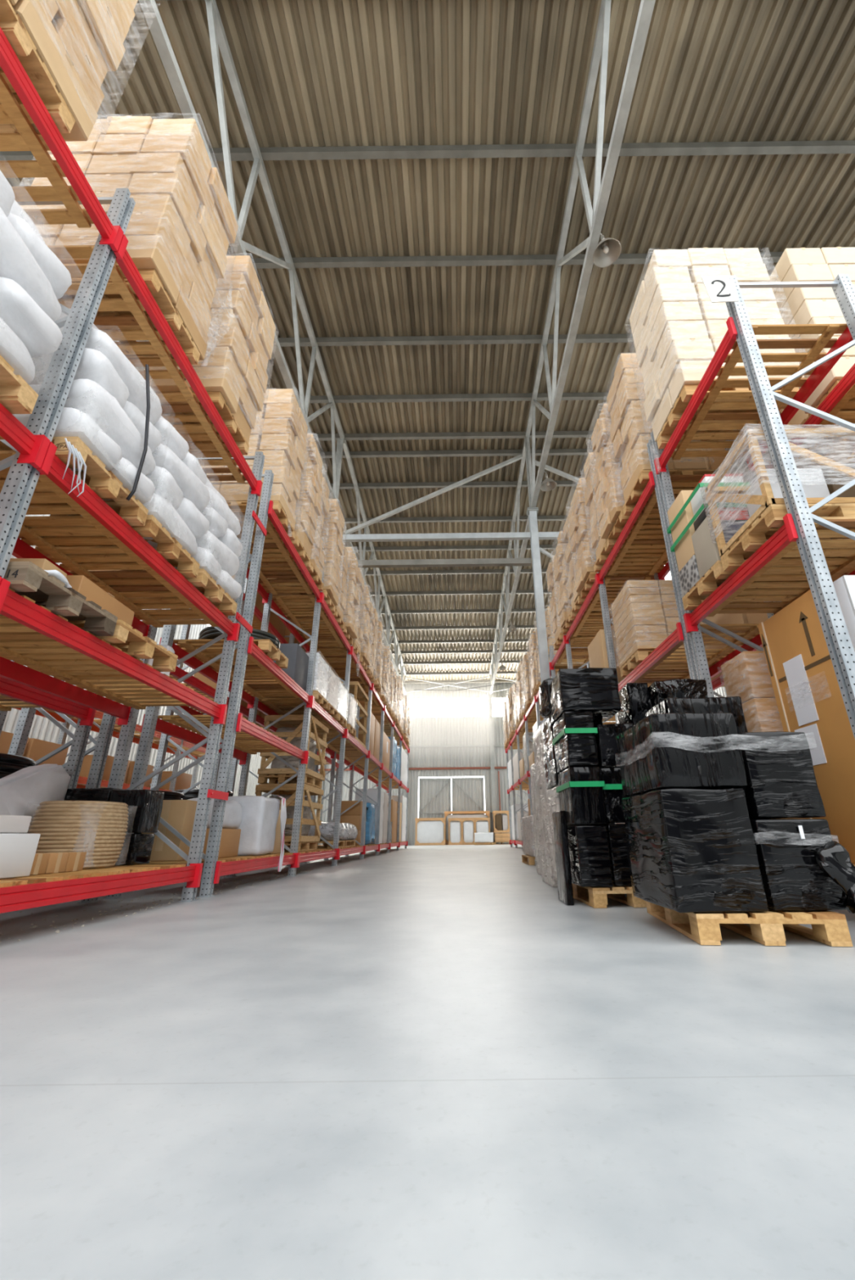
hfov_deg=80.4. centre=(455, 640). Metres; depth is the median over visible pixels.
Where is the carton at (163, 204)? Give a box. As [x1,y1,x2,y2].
[129,193,191,261]
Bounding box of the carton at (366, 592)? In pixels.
[361,585,368,595]
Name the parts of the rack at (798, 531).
post, post, post, post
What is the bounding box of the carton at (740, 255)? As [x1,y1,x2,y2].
[723,247,763,266]
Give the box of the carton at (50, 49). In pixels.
[12,0,97,141]
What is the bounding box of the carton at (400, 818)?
[395,801,401,841]
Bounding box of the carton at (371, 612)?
[368,602,373,616]
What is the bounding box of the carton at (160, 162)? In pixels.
[129,152,199,215]
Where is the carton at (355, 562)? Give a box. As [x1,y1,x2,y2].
[353,553,358,567]
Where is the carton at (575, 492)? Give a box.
[570,489,576,506]
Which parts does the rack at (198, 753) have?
post, post, post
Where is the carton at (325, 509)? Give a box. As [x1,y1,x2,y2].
[321,496,329,515]
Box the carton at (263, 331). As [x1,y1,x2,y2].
[256,317,273,359]
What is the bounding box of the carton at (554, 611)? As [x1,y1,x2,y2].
[551,604,557,622]
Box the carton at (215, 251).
[195,204,227,278]
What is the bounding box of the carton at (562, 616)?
[560,608,566,627]
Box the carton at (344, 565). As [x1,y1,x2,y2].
[340,555,347,575]
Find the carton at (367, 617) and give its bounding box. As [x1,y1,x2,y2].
[365,609,369,623]
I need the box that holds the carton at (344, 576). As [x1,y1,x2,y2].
[341,570,346,584]
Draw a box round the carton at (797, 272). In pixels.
[773,263,833,311]
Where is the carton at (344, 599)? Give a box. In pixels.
[340,593,346,610]
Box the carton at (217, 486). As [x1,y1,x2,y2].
[212,484,221,493]
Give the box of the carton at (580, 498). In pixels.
[573,489,585,514]
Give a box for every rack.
[0,26,264,913]
[0,660,96,788]
[7,515,338,875]
[13,684,205,791]
[102,470,409,898]
[505,653,588,848]
[549,439,773,724]
[649,274,854,866]
[711,363,854,697]
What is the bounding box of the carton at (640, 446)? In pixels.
[628,434,650,473]
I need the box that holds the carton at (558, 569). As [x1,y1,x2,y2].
[554,561,562,581]
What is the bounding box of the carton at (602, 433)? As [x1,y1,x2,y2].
[594,417,611,452]
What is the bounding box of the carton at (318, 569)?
[314,558,322,581]
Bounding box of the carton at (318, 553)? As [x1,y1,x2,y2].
[314,547,324,568]
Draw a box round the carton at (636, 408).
[620,400,645,443]
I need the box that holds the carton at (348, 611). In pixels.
[342,602,352,617]
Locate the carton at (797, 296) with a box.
[779,280,835,324]
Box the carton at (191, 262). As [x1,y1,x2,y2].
[185,245,213,313]
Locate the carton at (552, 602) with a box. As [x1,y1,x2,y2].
[549,596,555,612]
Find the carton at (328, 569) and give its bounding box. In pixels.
[322,562,337,585]
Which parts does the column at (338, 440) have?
king post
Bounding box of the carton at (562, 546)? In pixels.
[556,542,568,561]
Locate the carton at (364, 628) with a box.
[359,624,368,639]
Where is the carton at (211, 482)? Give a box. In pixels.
[201,466,223,484]
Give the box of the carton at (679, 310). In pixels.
[646,301,702,361]
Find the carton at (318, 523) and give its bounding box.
[316,515,320,533]
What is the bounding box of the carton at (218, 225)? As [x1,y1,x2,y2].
[210,204,229,255]
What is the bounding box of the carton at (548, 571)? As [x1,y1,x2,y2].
[546,562,552,580]
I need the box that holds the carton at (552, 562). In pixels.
[551,555,555,572]
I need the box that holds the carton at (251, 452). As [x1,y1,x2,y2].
[223,449,256,466]
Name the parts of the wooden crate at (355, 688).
corner post, corner post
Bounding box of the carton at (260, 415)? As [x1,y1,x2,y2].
[255,404,265,418]
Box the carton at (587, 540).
[582,529,591,548]
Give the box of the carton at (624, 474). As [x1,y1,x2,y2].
[619,461,631,490]
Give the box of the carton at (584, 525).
[577,515,591,542]
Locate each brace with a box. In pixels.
[344,454,522,534]
[405,675,489,693]
[490,675,516,692]
[534,460,578,483]
[539,546,553,559]
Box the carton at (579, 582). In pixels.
[574,567,585,591]
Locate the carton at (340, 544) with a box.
[336,533,343,555]
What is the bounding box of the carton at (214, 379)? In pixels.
[185,366,239,413]
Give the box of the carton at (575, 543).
[570,530,580,552]
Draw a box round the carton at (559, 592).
[556,584,565,603]
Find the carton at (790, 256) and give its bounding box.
[768,247,826,294]
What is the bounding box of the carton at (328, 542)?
[320,536,337,559]
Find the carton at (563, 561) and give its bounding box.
[561,554,568,571]
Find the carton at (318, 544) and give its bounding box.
[313,531,322,549]
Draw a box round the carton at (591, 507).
[588,498,594,518]
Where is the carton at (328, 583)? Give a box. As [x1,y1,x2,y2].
[307,575,334,595]
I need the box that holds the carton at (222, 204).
[207,167,238,243]
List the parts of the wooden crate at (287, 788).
corner post, corner post, corner post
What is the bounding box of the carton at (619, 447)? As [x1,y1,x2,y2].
[612,428,626,457]
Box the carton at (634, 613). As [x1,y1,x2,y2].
[614,609,663,639]
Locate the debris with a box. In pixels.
[0,869,313,942]
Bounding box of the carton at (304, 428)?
[297,407,307,438]
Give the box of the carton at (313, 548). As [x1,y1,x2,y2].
[311,544,315,553]
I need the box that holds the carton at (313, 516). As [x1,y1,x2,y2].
[307,502,317,529]
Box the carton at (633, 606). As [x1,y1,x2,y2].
[613,602,662,631]
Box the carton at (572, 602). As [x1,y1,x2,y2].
[570,595,575,608]
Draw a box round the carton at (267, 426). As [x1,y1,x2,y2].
[258,417,294,443]
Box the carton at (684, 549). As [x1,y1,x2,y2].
[666,489,694,572]
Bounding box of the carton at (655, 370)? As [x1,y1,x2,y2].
[643,352,661,396]
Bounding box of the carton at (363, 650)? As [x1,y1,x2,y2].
[360,645,366,659]
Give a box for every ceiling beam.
[0,140,854,160]
[113,333,633,346]
[250,251,783,268]
[298,392,608,403]
[312,431,592,440]
[318,448,593,457]
[329,480,577,488]
[343,515,567,523]
[353,544,556,551]
[365,568,546,575]
[369,590,551,595]
[380,608,546,613]
[382,625,536,630]
[382,639,529,644]
[391,649,529,653]
[395,671,517,675]
[399,660,522,664]
[404,680,515,683]
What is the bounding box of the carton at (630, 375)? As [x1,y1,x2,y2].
[615,367,644,404]
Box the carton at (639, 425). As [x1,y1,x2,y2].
[627,416,652,448]
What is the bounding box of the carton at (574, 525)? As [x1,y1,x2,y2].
[568,514,578,539]
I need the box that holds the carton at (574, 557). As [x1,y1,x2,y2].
[571,552,577,564]
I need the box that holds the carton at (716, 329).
[705,319,727,341]
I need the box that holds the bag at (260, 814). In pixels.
[226,795,286,871]
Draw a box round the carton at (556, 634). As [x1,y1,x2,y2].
[554,627,558,640]
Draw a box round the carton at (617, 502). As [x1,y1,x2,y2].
[608,494,624,523]
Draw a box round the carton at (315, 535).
[313,528,317,543]
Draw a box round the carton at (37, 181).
[31,177,71,186]
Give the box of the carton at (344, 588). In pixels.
[341,578,346,597]
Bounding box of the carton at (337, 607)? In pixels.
[334,599,340,613]
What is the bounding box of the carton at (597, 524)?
[596,521,599,538]
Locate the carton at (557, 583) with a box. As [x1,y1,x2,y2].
[554,581,559,592]
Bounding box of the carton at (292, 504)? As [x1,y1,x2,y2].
[288,493,296,512]
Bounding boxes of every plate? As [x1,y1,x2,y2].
[206,789,228,799]
[235,612,253,633]
[252,510,266,536]
[700,275,738,302]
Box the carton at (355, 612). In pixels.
[354,609,357,625]
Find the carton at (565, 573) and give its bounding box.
[561,565,569,585]
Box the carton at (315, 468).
[311,464,322,485]
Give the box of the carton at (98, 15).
[76,0,125,71]
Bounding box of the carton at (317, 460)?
[311,447,322,471]
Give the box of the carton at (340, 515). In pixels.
[338,507,344,531]
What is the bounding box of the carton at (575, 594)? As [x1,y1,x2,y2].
[572,585,617,601]
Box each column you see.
[301,439,340,862]
[318,752,325,844]
[404,684,409,841]
[487,683,497,844]
[524,436,550,721]
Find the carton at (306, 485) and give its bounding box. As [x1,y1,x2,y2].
[299,475,315,505]
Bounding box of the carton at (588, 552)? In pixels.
[581,543,595,564]
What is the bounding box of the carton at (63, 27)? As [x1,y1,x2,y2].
[51,18,104,113]
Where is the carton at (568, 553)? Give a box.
[564,539,572,562]
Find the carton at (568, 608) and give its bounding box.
[565,602,571,617]
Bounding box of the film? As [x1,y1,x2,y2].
[700,423,854,542]
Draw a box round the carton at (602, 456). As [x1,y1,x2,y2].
[594,446,607,471]
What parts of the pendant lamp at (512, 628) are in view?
lamp shade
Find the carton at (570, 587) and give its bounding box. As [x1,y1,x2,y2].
[567,580,573,599]
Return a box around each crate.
[254,783,324,841]
[257,714,328,780]
[328,680,368,748]
[414,817,445,845]
[444,810,489,844]
[448,817,462,844]
[461,817,475,844]
[474,817,490,844]
[492,810,509,832]
[704,427,854,556]
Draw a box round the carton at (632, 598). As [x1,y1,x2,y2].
[612,595,661,625]
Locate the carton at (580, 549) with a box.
[576,540,584,558]
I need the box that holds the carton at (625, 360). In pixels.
[613,353,638,388]
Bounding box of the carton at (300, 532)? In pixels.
[254,521,304,546]
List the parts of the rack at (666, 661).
post, post, post, post, post, post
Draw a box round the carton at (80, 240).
[53,235,97,263]
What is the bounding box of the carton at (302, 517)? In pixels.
[294,506,310,536]
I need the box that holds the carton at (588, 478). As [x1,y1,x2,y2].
[586,471,590,486]
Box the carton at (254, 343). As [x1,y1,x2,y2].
[244,321,268,370]
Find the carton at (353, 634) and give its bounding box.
[349,620,358,638]
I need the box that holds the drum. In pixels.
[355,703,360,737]
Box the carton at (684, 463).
[671,450,706,470]
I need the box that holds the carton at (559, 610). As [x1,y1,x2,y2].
[557,599,562,615]
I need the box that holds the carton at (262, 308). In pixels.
[254,290,275,342]
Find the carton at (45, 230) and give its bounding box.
[35,224,63,238]
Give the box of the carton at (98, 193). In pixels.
[80,191,115,214]
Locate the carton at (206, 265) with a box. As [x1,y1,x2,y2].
[196,249,217,297]
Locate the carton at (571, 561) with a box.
[568,557,572,569]
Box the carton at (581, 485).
[575,477,586,493]
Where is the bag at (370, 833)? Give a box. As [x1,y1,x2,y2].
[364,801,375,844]
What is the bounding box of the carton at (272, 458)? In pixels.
[256,449,289,475]
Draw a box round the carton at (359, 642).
[357,638,360,653]
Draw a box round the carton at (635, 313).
[629,280,645,334]
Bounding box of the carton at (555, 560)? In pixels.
[553,553,557,568]
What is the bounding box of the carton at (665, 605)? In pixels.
[661,601,676,610]
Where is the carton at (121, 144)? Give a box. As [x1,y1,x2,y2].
[93,133,145,155]
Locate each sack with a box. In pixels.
[0,169,14,217]
[0,206,61,321]
[0,276,62,358]
[0,317,35,383]
[0,764,71,833]
[7,213,71,299]
[9,200,45,244]
[12,407,122,471]
[27,347,128,408]
[29,378,155,475]
[53,308,98,329]
[59,326,162,425]
[102,457,155,503]
[117,493,197,556]
[122,400,161,453]
[145,466,183,509]
[151,443,209,511]
[153,417,189,459]
[173,546,221,580]
[175,497,209,538]
[180,452,207,484]
[187,797,242,828]
[195,530,239,576]
[200,506,227,537]
[200,569,241,599]
[204,476,228,506]
[205,485,240,536]
[217,528,242,557]
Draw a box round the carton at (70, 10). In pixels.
[53,0,108,86]
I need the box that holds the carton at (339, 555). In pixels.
[337,550,340,565]
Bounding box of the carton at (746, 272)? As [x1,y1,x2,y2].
[728,262,770,282]
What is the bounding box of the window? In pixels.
[409,697,507,717]
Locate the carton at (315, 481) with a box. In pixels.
[311,472,322,500]
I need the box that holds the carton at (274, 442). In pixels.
[259,433,297,470]
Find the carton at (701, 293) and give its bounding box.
[694,283,710,306]
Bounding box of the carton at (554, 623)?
[552,617,556,633]
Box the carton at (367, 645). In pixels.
[364,641,370,654]
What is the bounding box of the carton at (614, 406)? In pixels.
[609,397,617,420]
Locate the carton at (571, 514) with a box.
[568,506,573,525]
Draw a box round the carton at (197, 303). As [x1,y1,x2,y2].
[187,281,211,335]
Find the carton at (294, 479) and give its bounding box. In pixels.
[288,465,300,500]
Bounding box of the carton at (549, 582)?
[546,575,553,591]
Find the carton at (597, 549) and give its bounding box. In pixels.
[595,539,600,559]
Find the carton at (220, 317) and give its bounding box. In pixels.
[208,307,249,357]
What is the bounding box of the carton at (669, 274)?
[639,266,691,325]
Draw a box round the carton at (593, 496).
[592,493,596,508]
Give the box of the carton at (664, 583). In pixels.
[657,579,672,588]
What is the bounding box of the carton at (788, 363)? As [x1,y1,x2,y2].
[763,361,804,410]
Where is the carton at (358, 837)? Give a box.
[346,830,365,845]
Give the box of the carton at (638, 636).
[617,632,666,660]
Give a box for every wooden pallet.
[0,0,75,133]
[0,355,38,413]
[0,436,148,527]
[0,561,117,635]
[8,619,177,671]
[17,515,199,577]
[59,268,199,364]
[89,568,237,616]
[155,391,248,454]
[182,639,288,669]
[226,500,295,540]
[247,536,311,568]
[250,690,328,709]
[257,773,322,788]
[258,563,323,591]
[271,589,335,613]
[271,702,337,719]
[284,841,317,851]
[285,608,344,630]
[300,840,344,848]
[306,626,352,644]
[317,643,360,658]
[318,840,355,847]
[328,656,366,671]
[334,713,346,727]
[346,724,355,736]
[360,680,381,691]
[361,703,389,711]
[364,669,374,681]
[373,707,392,716]
[377,718,399,726]
[380,694,386,705]
[391,713,395,721]
[396,724,401,731]
[401,733,406,739]
[474,842,493,844]
[509,731,523,737]
[519,712,540,720]
[521,854,534,865]
[524,699,531,709]
[532,684,539,695]
[553,632,595,650]
[554,664,586,669]
[561,613,597,634]
[569,595,614,617]
[571,883,646,907]
[580,572,653,598]
[593,541,667,572]
[605,511,662,547]
[619,649,724,677]
[622,469,730,515]
[645,901,853,946]
[656,384,799,448]
[681,560,849,610]
[720,502,854,571]
[790,380,854,440]
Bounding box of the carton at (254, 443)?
[248,434,261,450]
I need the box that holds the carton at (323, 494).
[321,482,326,506]
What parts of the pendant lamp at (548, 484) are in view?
lamp shade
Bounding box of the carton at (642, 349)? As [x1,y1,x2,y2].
[635,318,651,367]
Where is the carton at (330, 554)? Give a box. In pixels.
[322,548,336,568]
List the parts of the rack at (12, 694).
post, post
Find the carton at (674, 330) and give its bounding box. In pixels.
[656,320,708,368]
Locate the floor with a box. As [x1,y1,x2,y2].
[0,844,854,1279]
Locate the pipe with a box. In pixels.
[497,770,502,844]
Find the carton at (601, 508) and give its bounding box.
[596,497,605,523]
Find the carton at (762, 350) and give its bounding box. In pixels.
[755,337,795,353]
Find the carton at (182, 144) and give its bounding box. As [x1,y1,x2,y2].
[140,133,214,217]
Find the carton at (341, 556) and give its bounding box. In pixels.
[339,554,342,565]
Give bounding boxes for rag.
[44,569,71,587]
[62,438,86,497]
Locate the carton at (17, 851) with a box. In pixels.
[0,833,39,879]
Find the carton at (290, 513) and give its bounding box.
[269,500,296,529]
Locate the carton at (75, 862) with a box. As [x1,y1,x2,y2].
[48,852,86,871]
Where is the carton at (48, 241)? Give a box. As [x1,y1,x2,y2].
[42,237,57,245]
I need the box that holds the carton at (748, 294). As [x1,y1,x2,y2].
[739,281,775,301]
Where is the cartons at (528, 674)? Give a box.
[366,601,584,743]
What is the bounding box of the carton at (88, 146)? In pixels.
[47,133,99,155]
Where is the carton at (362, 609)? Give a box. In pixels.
[358,604,366,617]
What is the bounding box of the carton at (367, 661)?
[363,649,370,665]
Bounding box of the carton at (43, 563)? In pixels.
[9,558,66,601]
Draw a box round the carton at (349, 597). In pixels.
[346,591,353,608]
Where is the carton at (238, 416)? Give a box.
[204,404,250,443]
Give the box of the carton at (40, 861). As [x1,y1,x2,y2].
[29,853,49,875]
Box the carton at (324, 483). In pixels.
[322,477,328,498]
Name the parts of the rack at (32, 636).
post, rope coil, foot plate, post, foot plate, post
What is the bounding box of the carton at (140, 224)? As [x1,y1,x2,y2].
[124,212,192,297]
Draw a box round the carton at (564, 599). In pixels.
[560,589,570,609]
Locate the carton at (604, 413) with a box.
[599,403,610,422]
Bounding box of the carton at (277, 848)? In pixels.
[266,809,280,853]
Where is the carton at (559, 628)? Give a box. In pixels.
[557,622,562,634]
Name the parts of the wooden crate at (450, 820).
corner post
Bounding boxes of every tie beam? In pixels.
[342,531,559,542]
[356,558,531,568]
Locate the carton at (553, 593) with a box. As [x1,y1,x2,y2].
[551,585,555,596]
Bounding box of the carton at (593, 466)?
[589,454,595,478]
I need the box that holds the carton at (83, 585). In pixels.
[66,575,134,626]
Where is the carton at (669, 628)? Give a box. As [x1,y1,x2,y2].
[665,624,676,633]
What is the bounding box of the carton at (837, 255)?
[820,246,854,264]
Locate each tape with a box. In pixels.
[666,482,750,533]
[670,502,748,551]
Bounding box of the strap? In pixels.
[125,364,150,500]
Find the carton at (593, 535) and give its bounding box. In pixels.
[590,525,599,548]
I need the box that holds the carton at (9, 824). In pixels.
[0,814,31,833]
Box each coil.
[0,752,35,778]
[133,790,184,833]
[173,789,233,799]
[198,626,279,648]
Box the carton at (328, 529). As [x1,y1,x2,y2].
[320,523,337,542]
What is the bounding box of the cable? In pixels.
[429,684,498,690]
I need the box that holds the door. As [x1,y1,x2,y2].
[418,777,484,840]
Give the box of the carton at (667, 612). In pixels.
[662,608,678,617]
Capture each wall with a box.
[1,514,271,797]
[314,682,615,844]
[712,686,726,697]
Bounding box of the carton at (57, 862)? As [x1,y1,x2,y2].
[35,853,68,873]
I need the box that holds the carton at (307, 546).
[274,533,311,559]
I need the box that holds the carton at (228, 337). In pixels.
[206,327,248,376]
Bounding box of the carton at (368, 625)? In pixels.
[366,621,370,635]
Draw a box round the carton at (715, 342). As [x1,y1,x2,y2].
[711,338,733,353]
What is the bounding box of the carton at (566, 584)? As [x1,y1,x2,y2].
[565,578,568,589]
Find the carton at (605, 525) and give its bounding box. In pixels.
[599,507,613,538]
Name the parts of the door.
gate frame, gate frame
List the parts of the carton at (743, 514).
red panel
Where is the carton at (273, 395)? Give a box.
[264,388,298,415]
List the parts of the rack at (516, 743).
post, post, post, post, post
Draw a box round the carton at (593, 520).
[590,507,598,532]
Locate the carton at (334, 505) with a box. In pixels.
[328,498,339,514]
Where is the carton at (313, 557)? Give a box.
[310,550,315,566]
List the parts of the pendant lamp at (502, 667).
lamp shade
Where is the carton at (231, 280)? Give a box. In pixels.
[215,271,258,328]
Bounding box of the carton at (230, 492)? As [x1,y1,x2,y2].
[219,484,249,501]
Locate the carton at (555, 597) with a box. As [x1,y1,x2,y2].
[554,587,558,604]
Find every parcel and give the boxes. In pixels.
[63,787,121,801]
[108,789,164,833]
[115,833,155,865]
[385,821,391,843]
[541,713,602,789]
[546,786,607,877]
[549,667,621,724]
[551,711,598,773]
[555,766,605,825]
[567,824,613,887]
[593,723,633,768]
[597,823,631,885]
[600,766,626,823]
[615,712,746,796]
[616,682,651,724]
[621,787,768,912]
[645,696,747,733]
[647,678,707,706]
[737,731,825,820]
[750,818,854,914]
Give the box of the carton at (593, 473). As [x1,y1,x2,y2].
[590,468,595,492]
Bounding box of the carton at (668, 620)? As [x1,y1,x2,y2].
[664,617,679,626]
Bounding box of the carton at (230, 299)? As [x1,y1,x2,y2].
[210,289,251,337]
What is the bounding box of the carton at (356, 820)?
[334,815,365,830]
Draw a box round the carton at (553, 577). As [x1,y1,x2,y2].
[551,570,555,585]
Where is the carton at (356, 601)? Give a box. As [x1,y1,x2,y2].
[353,588,359,604]
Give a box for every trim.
[317,766,506,771]
[408,745,504,747]
[409,697,503,717]
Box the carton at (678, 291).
[647,282,697,332]
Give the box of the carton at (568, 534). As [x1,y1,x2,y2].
[567,527,569,542]
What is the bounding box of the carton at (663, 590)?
[658,586,674,595]
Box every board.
[551,810,573,905]
[743,467,829,528]
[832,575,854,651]
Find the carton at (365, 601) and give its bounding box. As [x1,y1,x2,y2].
[360,595,369,611]
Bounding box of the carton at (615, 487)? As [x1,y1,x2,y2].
[604,479,622,508]
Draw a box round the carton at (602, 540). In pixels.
[599,535,606,551]
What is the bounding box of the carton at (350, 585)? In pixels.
[346,580,355,599]
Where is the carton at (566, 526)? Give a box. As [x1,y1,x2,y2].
[563,517,568,539]
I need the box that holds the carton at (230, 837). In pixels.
[201,828,240,858]
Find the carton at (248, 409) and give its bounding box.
[238,389,257,429]
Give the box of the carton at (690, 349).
[657,338,714,397]
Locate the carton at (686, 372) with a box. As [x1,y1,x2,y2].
[668,360,717,405]
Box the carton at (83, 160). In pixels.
[48,153,93,175]
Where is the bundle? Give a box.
[307,822,357,840]
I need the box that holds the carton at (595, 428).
[591,418,599,450]
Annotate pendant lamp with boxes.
[498,660,506,670]
[507,620,517,631]
[539,471,556,491]
[592,233,621,267]
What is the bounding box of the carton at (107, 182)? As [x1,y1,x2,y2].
[84,173,132,191]
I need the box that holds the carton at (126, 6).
[117,0,134,28]
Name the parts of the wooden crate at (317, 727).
corner post, corner post, corner post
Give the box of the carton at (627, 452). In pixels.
[621,440,632,467]
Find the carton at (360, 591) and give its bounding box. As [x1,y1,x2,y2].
[359,587,361,601]
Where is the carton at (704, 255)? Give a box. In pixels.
[687,247,727,272]
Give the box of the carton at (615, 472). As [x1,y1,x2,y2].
[608,462,622,484]
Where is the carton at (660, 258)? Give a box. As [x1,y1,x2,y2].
[644,249,691,288]
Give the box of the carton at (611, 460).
[604,447,621,476]
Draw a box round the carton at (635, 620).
[615,617,665,646]
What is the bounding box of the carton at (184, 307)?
[160,285,208,359]
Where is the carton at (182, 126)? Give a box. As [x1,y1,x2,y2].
[147,118,211,180]
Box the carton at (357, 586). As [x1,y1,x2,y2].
[355,583,359,593]
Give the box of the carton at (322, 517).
[319,511,324,528]
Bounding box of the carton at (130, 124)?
[100,115,152,137]
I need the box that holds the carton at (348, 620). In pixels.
[342,614,353,631]
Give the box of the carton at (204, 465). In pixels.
[200,465,224,466]
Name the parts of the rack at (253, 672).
foot plate, post, foot plate, post, post, post, post, post, post, post, post, post, post, post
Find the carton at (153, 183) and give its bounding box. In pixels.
[128,172,206,261]
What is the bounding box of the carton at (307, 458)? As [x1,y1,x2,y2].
[304,448,312,471]
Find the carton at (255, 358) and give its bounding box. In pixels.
[248,351,267,393]
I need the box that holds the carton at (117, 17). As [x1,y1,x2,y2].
[104,0,128,43]
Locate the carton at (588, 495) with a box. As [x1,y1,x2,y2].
[584,480,594,506]
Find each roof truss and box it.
[138,0,344,502]
[342,440,406,695]
[488,443,529,693]
[525,0,655,506]
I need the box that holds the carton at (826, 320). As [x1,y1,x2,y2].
[794,316,846,364]
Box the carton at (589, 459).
[583,452,593,479]
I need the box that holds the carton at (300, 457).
[293,435,305,469]
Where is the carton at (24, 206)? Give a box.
[20,204,66,208]
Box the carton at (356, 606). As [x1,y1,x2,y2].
[354,604,358,615]
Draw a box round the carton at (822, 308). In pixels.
[787,298,843,338]
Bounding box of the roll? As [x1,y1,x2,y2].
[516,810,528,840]
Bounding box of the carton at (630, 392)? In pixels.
[617,383,645,417]
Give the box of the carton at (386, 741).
[378,732,390,770]
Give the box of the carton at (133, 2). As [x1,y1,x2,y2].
[129,0,137,9]
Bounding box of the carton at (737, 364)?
[721,362,747,378]
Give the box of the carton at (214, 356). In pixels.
[191,346,246,404]
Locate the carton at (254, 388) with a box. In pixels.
[242,359,264,411]
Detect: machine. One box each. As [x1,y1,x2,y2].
[269,794,311,835]
[271,726,315,771]
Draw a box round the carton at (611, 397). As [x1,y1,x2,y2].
[606,376,617,412]
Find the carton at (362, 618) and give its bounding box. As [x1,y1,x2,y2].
[358,614,367,624]
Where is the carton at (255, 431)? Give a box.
[249,418,261,439]
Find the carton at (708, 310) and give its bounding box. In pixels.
[699,301,728,323]
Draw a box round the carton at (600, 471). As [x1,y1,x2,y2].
[592,466,605,493]
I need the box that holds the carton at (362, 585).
[359,575,364,591]
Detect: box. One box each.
[0,730,29,756]
[23,737,68,764]
[79,755,129,782]
[124,760,153,786]
[149,771,191,790]
[272,643,309,691]
[493,832,510,837]
[493,837,510,841]
[678,555,719,596]
[720,522,746,559]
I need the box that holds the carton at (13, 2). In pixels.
[8,0,17,6]
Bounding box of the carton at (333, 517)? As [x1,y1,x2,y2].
[323,511,342,535]
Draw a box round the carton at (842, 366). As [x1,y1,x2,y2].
[803,355,854,413]
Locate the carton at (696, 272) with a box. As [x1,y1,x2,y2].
[688,264,730,287]
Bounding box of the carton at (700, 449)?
[674,448,702,450]
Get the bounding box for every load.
[193,671,258,715]
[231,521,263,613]
[252,610,285,637]
[258,711,266,719]
[284,626,304,651]
[306,652,328,698]
[325,667,339,709]
[336,680,347,719]
[346,693,355,728]
[355,788,383,844]
[382,792,388,843]
[387,736,396,777]
[391,795,406,841]
[395,746,400,780]
[396,745,407,786]
[417,820,444,843]
[446,814,487,839]
[449,822,460,842]
[462,821,473,842]
[474,832,493,842]
[475,821,488,832]
[501,815,507,830]
[507,759,511,788]
[511,804,528,839]
[512,751,523,784]
[519,757,524,778]
[521,814,534,857]
[522,732,533,774]
[527,798,530,815]
[528,751,534,769]
[529,763,541,875]
[532,720,543,735]
[533,724,557,888]
[586,629,624,683]
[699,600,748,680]
[702,448,711,469]
[706,408,832,479]
[746,613,768,651]
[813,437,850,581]
[845,436,854,453]
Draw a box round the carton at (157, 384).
[144,366,195,414]
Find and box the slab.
[691,515,720,578]
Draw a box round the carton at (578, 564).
[573,558,582,575]
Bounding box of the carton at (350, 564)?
[347,557,355,569]
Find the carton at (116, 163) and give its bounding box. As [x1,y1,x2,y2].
[85,153,136,174]
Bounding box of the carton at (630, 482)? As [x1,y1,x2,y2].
[622,471,653,502]
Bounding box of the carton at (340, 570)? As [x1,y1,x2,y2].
[339,564,342,576]
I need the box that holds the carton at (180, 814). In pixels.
[142,800,197,861]
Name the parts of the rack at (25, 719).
post, post, post, post, post, post, post, post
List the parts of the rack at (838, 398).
post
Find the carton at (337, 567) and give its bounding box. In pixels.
[334,560,340,577]
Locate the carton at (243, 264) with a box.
[225,255,261,304]
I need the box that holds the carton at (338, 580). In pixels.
[335,573,340,592]
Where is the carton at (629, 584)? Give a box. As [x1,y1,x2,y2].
[610,579,657,612]
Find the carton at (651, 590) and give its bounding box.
[611,586,659,618]
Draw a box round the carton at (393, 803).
[387,799,396,842]
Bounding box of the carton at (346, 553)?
[343,546,348,563]
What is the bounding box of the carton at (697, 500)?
[688,473,743,520]
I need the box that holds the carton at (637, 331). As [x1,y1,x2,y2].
[632,314,644,350]
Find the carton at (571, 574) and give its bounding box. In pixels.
[568,564,575,582]
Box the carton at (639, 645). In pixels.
[618,640,662,667]
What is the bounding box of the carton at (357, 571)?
[355,567,361,583]
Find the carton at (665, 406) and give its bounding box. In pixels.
[651,387,680,441]
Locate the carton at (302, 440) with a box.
[298,427,306,454]
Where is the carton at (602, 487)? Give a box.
[595,476,609,506]
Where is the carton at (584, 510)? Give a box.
[577,502,590,524]
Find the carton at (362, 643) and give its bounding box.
[360,636,364,645]
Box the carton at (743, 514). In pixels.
[693,502,749,531]
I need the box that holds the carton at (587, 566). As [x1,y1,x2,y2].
[581,557,595,580]
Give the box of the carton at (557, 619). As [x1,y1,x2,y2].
[555,613,559,627]
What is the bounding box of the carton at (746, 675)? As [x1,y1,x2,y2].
[720,650,775,703]
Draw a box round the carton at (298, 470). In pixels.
[293,461,301,482]
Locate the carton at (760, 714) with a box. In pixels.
[742,697,783,732]
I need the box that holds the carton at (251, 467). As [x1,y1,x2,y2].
[221,466,253,484]
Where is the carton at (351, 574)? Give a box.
[346,568,356,585]
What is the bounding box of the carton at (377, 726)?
[373,718,380,760]
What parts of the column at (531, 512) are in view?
king post, cap plate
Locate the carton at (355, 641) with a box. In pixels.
[352,635,358,647]
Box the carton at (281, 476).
[261,466,293,502]
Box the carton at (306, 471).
[301,462,311,479]
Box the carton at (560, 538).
[557,531,568,546]
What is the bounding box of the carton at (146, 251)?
[114,235,182,303]
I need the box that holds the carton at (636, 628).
[616,625,666,653]
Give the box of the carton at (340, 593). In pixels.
[338,589,342,604]

